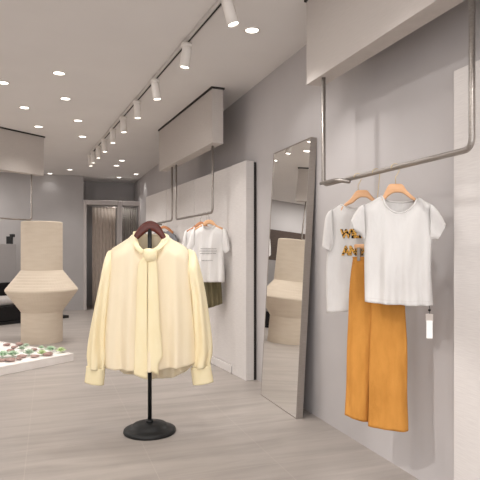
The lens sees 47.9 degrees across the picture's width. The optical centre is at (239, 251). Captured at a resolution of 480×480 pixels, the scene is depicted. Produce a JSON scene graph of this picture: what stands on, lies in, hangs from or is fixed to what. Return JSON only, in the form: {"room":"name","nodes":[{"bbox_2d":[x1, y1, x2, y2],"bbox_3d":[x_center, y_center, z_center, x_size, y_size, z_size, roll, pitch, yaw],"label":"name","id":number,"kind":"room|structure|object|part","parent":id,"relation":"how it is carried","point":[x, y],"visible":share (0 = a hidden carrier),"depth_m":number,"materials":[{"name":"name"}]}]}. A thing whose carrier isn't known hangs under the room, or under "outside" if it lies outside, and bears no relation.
{"room":"clothing store","nodes":[
{"label":"clothing store","id":0,"kind":"room"},
{"bbox_2d":[0,172,82,310],"bbox_3d":[-5.927,-0.200,11.534,4.916,2.960,0.900,0,0,-19],"label":"wall","id":1,"kind":"structure","parent":0,"point":[59,198],"depth_m":11.70,"materials":[{"name":"paint"}]},
{"bbox_2d":[83,200,119,309],"bbox_3d":[-3.098,0.066,12.084,0.784,2.429,0.150,0,0,-19],"label":"door frame","id":2,"kind":"structure","parent":1,"relation":"in","point":[85,202],"depth_m":11.91,"materials":[{"name":"grey paint"}]},
{"bbox_2d":[91,206,115,307],"bbox_3d":[-3.091,0.115,12.272,0.554,2.291,0.042,0,0,-19],"label":"curtain","id":3,"kind":"object","parent":2,"relation":"hanging from","point":[103,218],"visible":0.68,"depth_m":12.24,"materials":[{"name":"fabric"}]},
{"bbox_2d":[83,181,133,305],"bbox_3d":[-3.189,-0.200,13.033,1.246,2.960,0.100,0,0,-19],"label":"wall","id":4,"kind":"structure","parent":0,"point":[108,191],"depth_m":12.89,"materials":[{"name":"paint"}]},
{"bbox_2d":[0,0,306,182],"bbox_3d":[-2.814,-1.730,5.051,6.462,0.100,16.600,0,0,-19],"label":"ceiling","id":5,"kind":"structure","parent":0,"point":[108,51],"depth_m":4.84,"materials":[{"name":"paint"}]},
{"bbox_2d":[0,81,9,84],"bbox_3d":[-2.349,-1.677,5.352,0.124,0.006,0.124,0,0,-19],"label":"recessed light","id":6,"kind":"object","parent":5,"relation":"in","point":[1,82],"visible":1,"depth_m":5.37,"materials":[{"name":"white paint"}]},
{"bbox_2d":[0,127,44,175],"bbox_3d":[-3.526,-1.395,6.857,0.145,0.570,2.424,0,0,31],"label":"fascia","id":7,"kind":"object","parent":5,"relation":"attached to","point":[21,152],"visible":1,"depth_m":7.53,"materials":[{"name":"painted board"}]},
{"bbox_2d":[0,174,31,220],"bbox_3d":[-3.483,-0.778,6.928,0.025,0.664,1.924,0,0,31],"label":"rail","id":8,"kind":"object","parent":7,"relation":"attached to","point":[30,219],"visible":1,"depth_m":7.70,"materials":[{"name":"metal"}]},
{"bbox_2d":[52,71,65,75],"bbox_3d":[-1.699,-1.677,5.068,0.124,0.006,0.124,0,0,-19],"label":"recessed light","id":9,"kind":"object","parent":5,"relation":"in","point":[60,73],"visible":1,"depth_m":5.08,"materials":[{"name":"white paint"}]},
{"bbox_2d":[60,97,70,99],"bbox_3d":[-1.910,-1.677,5.910,0.124,0.006,0.124,0,0,-19],"label":"recessed light","id":10,"kind":"object","parent":5,"relation":"in","point":[61,98],"visible":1,"depth_m":5.90,"materials":[{"name":"white paint"}]},
{"bbox_2d":[90,0,221,153],"bbox_3d":[-0.953,-1.662,5.495,0.043,0.036,7.866,0,0,-23],"label":"track","id":11,"kind":"object","parent":5,"relation":"attached to","point":[217,5],"visible":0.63,"depth_m":4.57,"materials":[{"name":"grey metal"}]},
{"bbox_2d":[88,155,92,166],"bbox_3d":[-2.538,-1.548,9.164,0.095,0.193,0.090,0,0,-19],"label":"track spotlight","id":12,"kind":"object","parent":11,"relation":"attached to","point":[90,164],"visible":0.77,"depth_m":9.13,"materials":[{"name":"white paint"}]},
{"bbox_2d":[90,151,95,163],"bbox_3d":[-2.402,-1.550,8.844,0.090,0.191,0.090,0,0,-19],"label":"track spotlight","id":13,"kind":"object","parent":11,"relation":"attached to","point":[93,153],"visible":1,"depth_m":8.81,"materials":[{"name":"white paint"}]},
{"bbox_2d":[95,145,100,158],"bbox_3d":[-2.203,-1.549,8.384,0.090,0.192,0.090,0,0,-19],"label":"track spotlight","id":14,"kind":"object","parent":11,"relation":"attached to","point":[98,148],"visible":1,"depth_m":8.35,"materials":[{"name":"white paint"}]},
{"bbox_2d":[101,138,107,152],"bbox_3d":[-1.976,-1.548,7.866,0.096,0.193,0.090,0,0,-19],"label":"track spotlight","id":15,"kind":"object","parent":11,"relation":"attached to","point":[103,141],"visible":1,"depth_m":7.83,"materials":[{"name":"white paint"}]},
{"bbox_2d":[109,128,115,143],"bbox_3d":[-1.702,-1.550,7.225,0.090,0.191,0.090,0,0,-19],"label":"track spotlight","id":16,"kind":"object","parent":11,"relation":"attached to","point":[112,130],"visible":1,"depth_m":7.19,"materials":[{"name":"white paint"}]},
{"bbox_2d":[119,116,126,132],"bbox_3d":[-1.421,-1.549,6.580,0.093,0.192,0.090,0,0,-19],"label":"track spotlight","id":17,"kind":"object","parent":11,"relation":"attached to","point":[123,125],"visible":1,"depth_m":6.55,"materials":[{"name":"white paint"}]},
{"bbox_2d":[133,100,140,118],"bbox_3d":[-1.119,-1.549,5.879,0.091,0.192,0.090,0,0,-19],"label":"track spotlight","id":18,"kind":"object","parent":11,"relation":"attached to","point":[137,103],"visible":1,"depth_m":5.85,"materials":[{"name":"white paint"}]},
{"bbox_2d":[151,78,160,100],"bbox_3d":[-0.802,-1.548,5.160,0.101,0.194,0.091,0,0,-19],"label":"track spotlight","id":19,"kind":"object","parent":11,"relation":"attached to","point":[155,82],"visible":1,"depth_m":5.13,"materials":[{"name":"white paint"}]},
{"bbox_2d":[179,42,191,69],"bbox_3d":[-0.427,-1.548,4.265,0.101,0.194,0.091,0,0,-19],"label":"track spotlight","id":20,"kind":"object","parent":11,"relation":"attached to","point":[186,47],"visible":1,"depth_m":4.23,"materials":[{"name":"white paint"}]},
{"bbox_2d":[221,0,238,27],"bbox_3d":[-0.063,-1.547,3.471,0.117,0.196,0.097,0,0,-19],"label":"track spotlight","id":21,"kind":"object","parent":11,"relation":"attached to","point":[231,17],"visible":1,"depth_m":3.44,"materials":[{"name":"white paint"}]},
{"bbox_2d":[158,86,224,171],"bbox_3d":[-0.642,-1.395,6.478,0.144,0.570,2.137,0,0,-23],"label":"fascia","id":22,"kind":"object","parent":5,"relation":"attached to","point":[192,132],"visible":1,"depth_m":6.07,"materials":[{"name":"painted board"}]},
{"bbox_2d":[156,167,172,224],"bbox_3d":[-1.035,-0.756,7.575,0.230,0.709,1.111,0,0,-19],"label":"rail","id":23,"kind":"object","parent":22,"relation":"hanging from","point":[171,167],"visible":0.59,"depth_m":7.04,"materials":[{"name":"metal"}]},
{"bbox_2d":[161,224,172,233],"bbox_3d":[-1.031,-0.340,7.438,0.304,0.189,0.016,0,0,34],"label":"clothes hanger","id":24,"kind":"object","parent":23,"relation":"hanging from","point":[162,227],"visible":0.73,"depth_m":7.40,"materials":[{"name":"orange wood"}]},
{"bbox_2d":[153,231,177,241],"bbox_3d":[-1.038,-0.006,7.443,0.519,0.574,0.129,0,0,34],"label":"shirt","id":25,"kind":"object","parent":24,"relation":"hanging from","point":[172,236],"visible":0.11,"depth_m":7.35,"materials":[{"name":"grey fabric"}]},
{"bbox_2d":[175,146,213,219],"bbox_3d":[-0.550,-0.756,6.262,0.025,0.709,1.355,0,0,-23],"label":"rail","id":26,"kind":"object","parent":22,"relation":"attached to","point":[212,147],"visible":1,"depth_m":5.65,"materials":[{"name":"metal"}]},
{"bbox_2d":[187,218,208,231],"bbox_3d":[-0.441,-0.326,6.019,0.327,0.216,0.016,0,0,6],"label":"clothes hanger","id":27,"kind":"object","parent":26,"relation":"hanging from","point":[200,222],"visible":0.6,"depth_m":6.02,"materials":[{"name":"orange wood"}]},
{"bbox_2d":[182,227,194,247],"bbox_3d":[-0.458,0.011,6.021,0.386,0.581,0.129,0,0,6],"label":"t-shirt","id":28,"kind":"object","parent":27,"relation":"hanging from","point":[186,236],"visible":0.1,"depth_m":6.01,"materials":[{"name":"white fabric"}]},
{"bbox_2d":[195,211,222,229],"bbox_3d":[-0.338,-0.329,5.737,0.320,0.210,0.016,0,0,9],"label":"clothes hanger","id":29,"kind":"object","parent":26,"relation":"hanging from","point":[206,222],"visible":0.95,"depth_m":5.73,"materials":[{"name":"brown wood"}]},
{"bbox_2d":[187,224,229,281],"bbox_3d":[-0.334,0.011,5.736,0.472,0.615,0.149,0,0,9],"label":"t-shirt","id":30,"kind":"object","parent":29,"relation":"hanging from","point":[210,244],"visible":0.88,"depth_m":5.69,"materials":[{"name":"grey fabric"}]},
{"bbox_3d":[-0.338,-0.284,5.737,0.320,0.120,0.016,0,0,9],"label":"hanger arm","id":31,"kind":"part","parent":29,"relation":"part of","materials":[{"name":"brown wood"}]},
{"bbox_2d":[244,27,259,33],"bbox_3d":[0.091,-1.677,4.087,0.124,0.006,0.124,0,0,-19],"label":"recessed light","id":32,"kind":"object","parent":5,"relation":"in","point":[250,30],"visible":1,"depth_m":4.09,"materials":[{"name":"white paint"}]},
{"bbox_2d":[304,0,464,85],"bbox_3d":[1.004,-1.395,2.177,0.144,0.570,3.059,0,0,-19],"label":"fascia","id":33,"kind":"object","parent":5,"relation":"attached to","point":[342,35],"visible":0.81,"depth_m":3.04,"materials":[{"name":"painted board"}]},
{"bbox_2d":[319,0,474,185],"bbox_3d":[0.723,-0.749,2.842,0.069,0.722,1.330,0,0,-19],"label":"rail","id":34,"kind":"object","parent":33,"relation":"attached to","point":[471,139],"visible":1,"depth_m":2.44,"materials":[{"name":"metal"}]},
{"bbox_3d":[0.568,-0.421,3.268,0.025,0.065,0.425,0,0,-13],"label":"wall arm","id":35,"kind":"part","parent":34,"relation":"part of","materials":[{"name":"metal"}]},
{"bbox_2d":[341,173,374,209],"bbox_3d":[0.692,-0.304,3.058,0.304,0.288,0.016,0,0,13],"label":"clothes hanger","id":36,"kind":"object","parent":34,"relation":"hanging from","point":[359,193],"visible":0.73,"depth_m":3.06,"materials":[{"name":"brown wood"}]},
{"bbox_2d":[322,204,363,312],"bbox_3d":[0.693,0.037,3.058,0.456,0.621,0.103,0,0,13],"label":"t-shirt","id":37,"kind":"object","parent":36,"relation":"hanging from","point":[340,237],"visible":0.36,"depth_m":3.06,"materials":[{"name":"white fabric"}]},
{"bbox_3d":[0.692,-0.256,3.058,0.304,0.191,0.016,0,0,13],"label":"hanger arm","id":38,"kind":"part","parent":36,"relation":"part of","materials":[{"name":"brown wood"}]},
{"bbox_2d":[354,168,379,260],"bbox_3d":[0.725,-0.200,2.892,0.228,0.497,0.028,0,0,29],"label":"hanger","id":39,"kind":"object","parent":34,"relation":"hanging from","point":[358,247],"visible":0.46,"depth_m":2.92,"materials":[{"name":"brown wood"}]},
{"bbox_2d":[345,257,407,431],"bbox_3d":[0.725,0.473,2.888,0.347,0.906,0.094,0,0,35],"label":"trousers","id":40,"kind":"object","parent":39,"relation":"hanging from","point":[377,359],"visible":0.77,"depth_m":2.86,"materials":[{"name":"orange fabric"}]},
{"bbox_3d":[0.660,0.484,2.939,0.183,0.861,0.085,0,0,29],"label":"leg","id":41,"kind":"part","parent":40,"relation":"part of","materials":[{"name":"orange fabric"}]},
{"bbox_3d":[0.781,0.489,2.849,0.210,0.874,0.092,0,0,29],"label":"leg","id":42,"kind":"part","parent":40,"relation":"part of","materials":[{"name":"orange fabric"}]},
{"bbox_2d":[382,163,415,200],"bbox_3d":[0.799,-0.304,2.727,0.266,0.289,0.016,0,0,16],"label":"clothes hanger","id":43,"kind":"object","parent":34,"relation":"hanging from","point":[391,188],"visible":0.82,"depth_m":2.72,"materials":[{"name":"brown wood"}]},
{"bbox_2d":[351,196,445,338],"bbox_3d":[0.797,0.070,2.731,0.461,0.715,0.161,0,0,11],"label":"t-shirt","id":44,"kind":"object","parent":43,"relation":"hanging from","point":[397,237],"visible":0.99,"depth_m":2.68,"materials":[{"name":"white fabric"}]},
{"bbox_3d":[0.799,-0.253,2.727,0.266,0.186,0.016,0,0,16],"label":"hanger arm","id":45,"kind":"part","parent":43,"relation":"part of","materials":[{"name":"brown wood"}]},
{"bbox_2d":[0,306,418,479],"bbox_3d":[-2.814,1.330,5.051,6.462,0.100,16.600,0,0,-19],"label":"floor","id":46,"kind":"structure","parent":0,"point":[55,425],"depth_m":3.83,"materials":[{"name":"wood"}]},
{"bbox_2d":[0,244,15,282],"bbox_3d":[-5.338,0.558,10.082,0.100,1.443,2.400,0,0,38],"label":"wall","id":47,"kind":"structure","parent":46,"relation":"on","point":[7,251],"depth_m":10.86,"materials":[{"name":"paint"}]},
{"bbox_2d":[6,234,14,243],"bbox_3d":[-4.693,-0.264,11.050,0.141,0.203,0.100,0,0,0],"label":"box","id":48,"kind":"object","parent":47,"relation":"on","point":[9,239],"visible":0.94,"depth_m":11.00,"materials":[{"name":"black"}]},
{"bbox_2d":[0,282,68,324],"bbox_3d":[-4.531,0.930,9.604,0.800,0.700,2.900,0,0,38],"label":"bench","id":49,"kind":"object","parent":46,"relation":"on","point":[9,313],"visible":0.23,"depth_m":9.60,"materials":[{"name":"black"}]},
{"bbox_3d":[-4.969,0.765,9.627,0.080,0.370,2.400,0,0,38],"label":"backrest","id":50,"kind":"part","parent":49,"relation":"part of","materials":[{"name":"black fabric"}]},
{"bbox_2d":[0,296,13,305],"bbox_3d":[-4.760,0.885,9.275,0.640,0.130,2.000,0,0,38],"label":"seat cushion","id":51,"kind":"object","parent":49,"relation":"on","point":[4,300],"depth_m":9.59,"materials":[{"name":"white fabric"}]},
{"bbox_3d":[-4.672,1.090,9.397,0.730,0.280,2.400,0,0,38],"label":"seat","id":52,"kind":"part","parent":49,"relation":"part of","materials":[{"name":"black fabric"}]},
{"bbox_2d":[0,341,73,375],"bbox_3d":[-3.154,1.234,6.135,1.750,0.092,1.700,0,0,34],"label":"tray","id":53,"kind":"object","parent":46,"relation":"on","point":[26,363],"visible":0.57,"depth_m":6.08,"materials":[{"name":"white stone"}]},
{"bbox_2d":[0,351,9,355],"bbox_3d":[-2.679,1.149,6.110,0.143,0.063,0.145,0,0,-19],"label":"succulent","id":54,"kind":"object","parent":53,"relation":"on","point":[2,353],"visible":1,"depth_m":6.09,"materials":[{"name":"green plant"}]},
{"bbox_2d":[5,357,15,361],"bbox_3d":[-2.505,1.168,5.885,0.138,0.040,0.100,0,0,31],"label":"stone","id":55,"kind":"object","parent":53,"relation":"on","point":[10,359],"visible":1,"depth_m":5.85,"materials":[{"name":"brown stone"}]},
{"bbox_2d":[7,350,18,355],"bbox_3d":[-2.579,1.150,6.140,0.135,0.060,0.137,0,0,-19],"label":"succulent","id":56,"kind":"object","parent":53,"relation":"on","point":[12,353],"visible":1,"depth_m":6.12,"materials":[{"name":"green plant"}]},
{"bbox_2d":[23,349,34,353],"bbox_3d":[-2.432,1.150,6.229,0.135,0.060,0.137,0,0,-19],"label":"succulent","id":57,"kind":"object","parent":53,"relation":"on","point":[28,351],"visible":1,"depth_m":6.21,"materials":[{"name":"green plant"}]},
{"bbox_2d":[42,352,52,355],"bbox_3d":[-2.201,1.168,6.197,0.096,0.041,0.131,0,0,19],"label":"stone","id":58,"kind":"object","parent":53,"relation":"on","point":[46,353],"visible":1,"depth_m":6.16,"materials":[{"name":"brown stone"}]},
{"bbox_2d":[45,346,55,350],"bbox_3d":[-2.261,1.150,6.448,0.135,0.060,0.137,0,0,-19],"label":"succulent","id":59,"kind":"object","parent":53,"relation":"on","point":[50,348],"visible":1,"depth_m":6.43,"materials":[{"name":"green plant"}]},
{"bbox_2d":[56,347,65,351],"bbox_3d":[-2.114,1.153,6.384,0.119,0.054,0.121,0,0,-19],"label":"succulent","id":60,"kind":"object","parent":53,"relation":"on","point":[60,349],"visible":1,"depth_m":6.36,"materials":[{"name":"green plant"}]},
{"bbox_2d":[4,221,77,344],"bbox_3d":[-2.838,0.424,7.741,0.990,1.712,0.990,0,0,-19],"label":"pedestal","id":61,"kind":"object","parent":46,"relation":"on","point":[41,290],"visible":1,"depth_m":7.48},
{"bbox_2d":[123,229,175,440],"bbox_3d":[-0.642,0.558,3.844,0.372,1.444,0.372,0,0,-19],"label":"display stand","id":62,"kind":"object","parent":46,"relation":"on","point":[149,429],"visible":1,"depth_m":3.78,"materials":[{"name":"black metal"}]},
{"bbox_2d":[134,221,165,238],"bbox_3d":[-0.644,-0.080,3.844,0.463,0.288,0.026,0,0,0],"label":"clothes hanger","id":63,"kind":"object","parent":62,"relation":"hanging from","point":[143,228],"visible":0.53,"depth_m":3.83,"materials":[{"name":"brown wood"}]},
{"bbox_2d":[84,231,213,385],"bbox_3d":[-0.647,0.399,3.844,0.926,1.095,0.358,0,0,0],"label":"blouse","id":64,"kind":"object","parent":63,"relation":"hanging from","point":[151,312],"visible":1,"depth_m":3.77,"materials":[{"name":"beige fabric"}]},
{"bbox_2d":[261,137,316,418],"bbox_3d":[0.392,0.196,4.517,0.179,2.175,0.743,0,0,-19],"label":"leaning mirror","id":65,"kind":"object","parent":46,"relation":"on","point":[293,173],"visible":1,"depth_m":4.41,"materials":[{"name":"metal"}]},
{"bbox_2d":[134,0,479,479],"bbox_3d":[0.106,-0.200,5.765,0.120,2.960,16.000,0,0,-19],"label":"wall","id":66,"kind":"structure","parent":0,"point":[396,105],"depth_m":3.50,"materials":[{"name":"paint"}]},
{"bbox_2d":[120,201,139,242],"bbox_3d":[-2.404,0.066,12.329,0.690,2.429,0.150,0,0,-19],"label":"door","id":67,"kind":"structure","parent":66,"relation":"in","point":[122,203],"depth_m":12.19,"materials":[{"name":"grey paint"}]},
{"bbox_2d":[122,207,137,241],"bbox_3d":[-2.560,0.115,12.460,0.391,2.291,0.042,0,0,-19],"label":"curtain","id":68,"kind":"object","parent":67,"relation":"hanging from","point":[129,214],"visible":0.38,"depth_m":12.45,"materials":[{"name":"fabric"}]},
{"bbox_2d":[146,160,255,380],"bbox_3d":[-0.708,0.185,7.185,0.121,2.190,3.962,0,0,-24],"label":"panelling","id":69,"kind":"object","parent":66,"relation":"attached to","point":[233,321],"visible":0.61,"depth_m":5.74,"materials":[{"name":"painted board"}]},
{"bbox_3d":[-1.286,0.140,8.440,0.073,2.100,1.190,0,0,-24],"label":"panel","id":70,"kind":"part","parent":69,"relation":"part of","materials":[{"name":"paint"}]},
{"bbox_3d":[-0.790,0.140,7.347,0.073,2.100,1.190,0,0,-24],"label":"panel","id":71,"kind":"part","parent":69,"relation":"part of","materials":[{"name":"paint"}]},
{"bbox_3d":[-0.294,0.140,6.254,0.073,2.100,1.190,0,0,-24],"label":"panel","id":72,"kind":"part","parent":69,"relation":"part of","materials":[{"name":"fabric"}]},
{"bbox_3d":[0.028,0.185,5.535,0.088,2.190,0.349,0,0,-24],"label":"post","id":73,"kind":"part","parent":69,"relation":"part of","materials":[{"name":"paint"}]},
{"bbox_2d":[454,60,479,479],"bbox_3d":[1.523,0.196,1.437,0.090,2.168,2.600,0,0,-19],"label":"wall panel","id":74,"kind":"object","parent":66,"relation":"attached to","point":[467,165],"visible":1,"depth_m":2.56,"materials":[{"name":"paint"}]},
{"label":"hanger","id":75,"kind":"object","parent":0,"visible":0},
{"bbox_2d":[204,282,221,307],"bbox_3d":[-0.313,0.335,5.872,0.248,0.540,0.157,0,0,7],"label":"skirt","id":76,"kind":"object","parent":75,"relation":"hanging from","point":[213,290],"visible":0.36,"depth_m":5.83,"materials":[{"name":"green fabric"}]}
]}

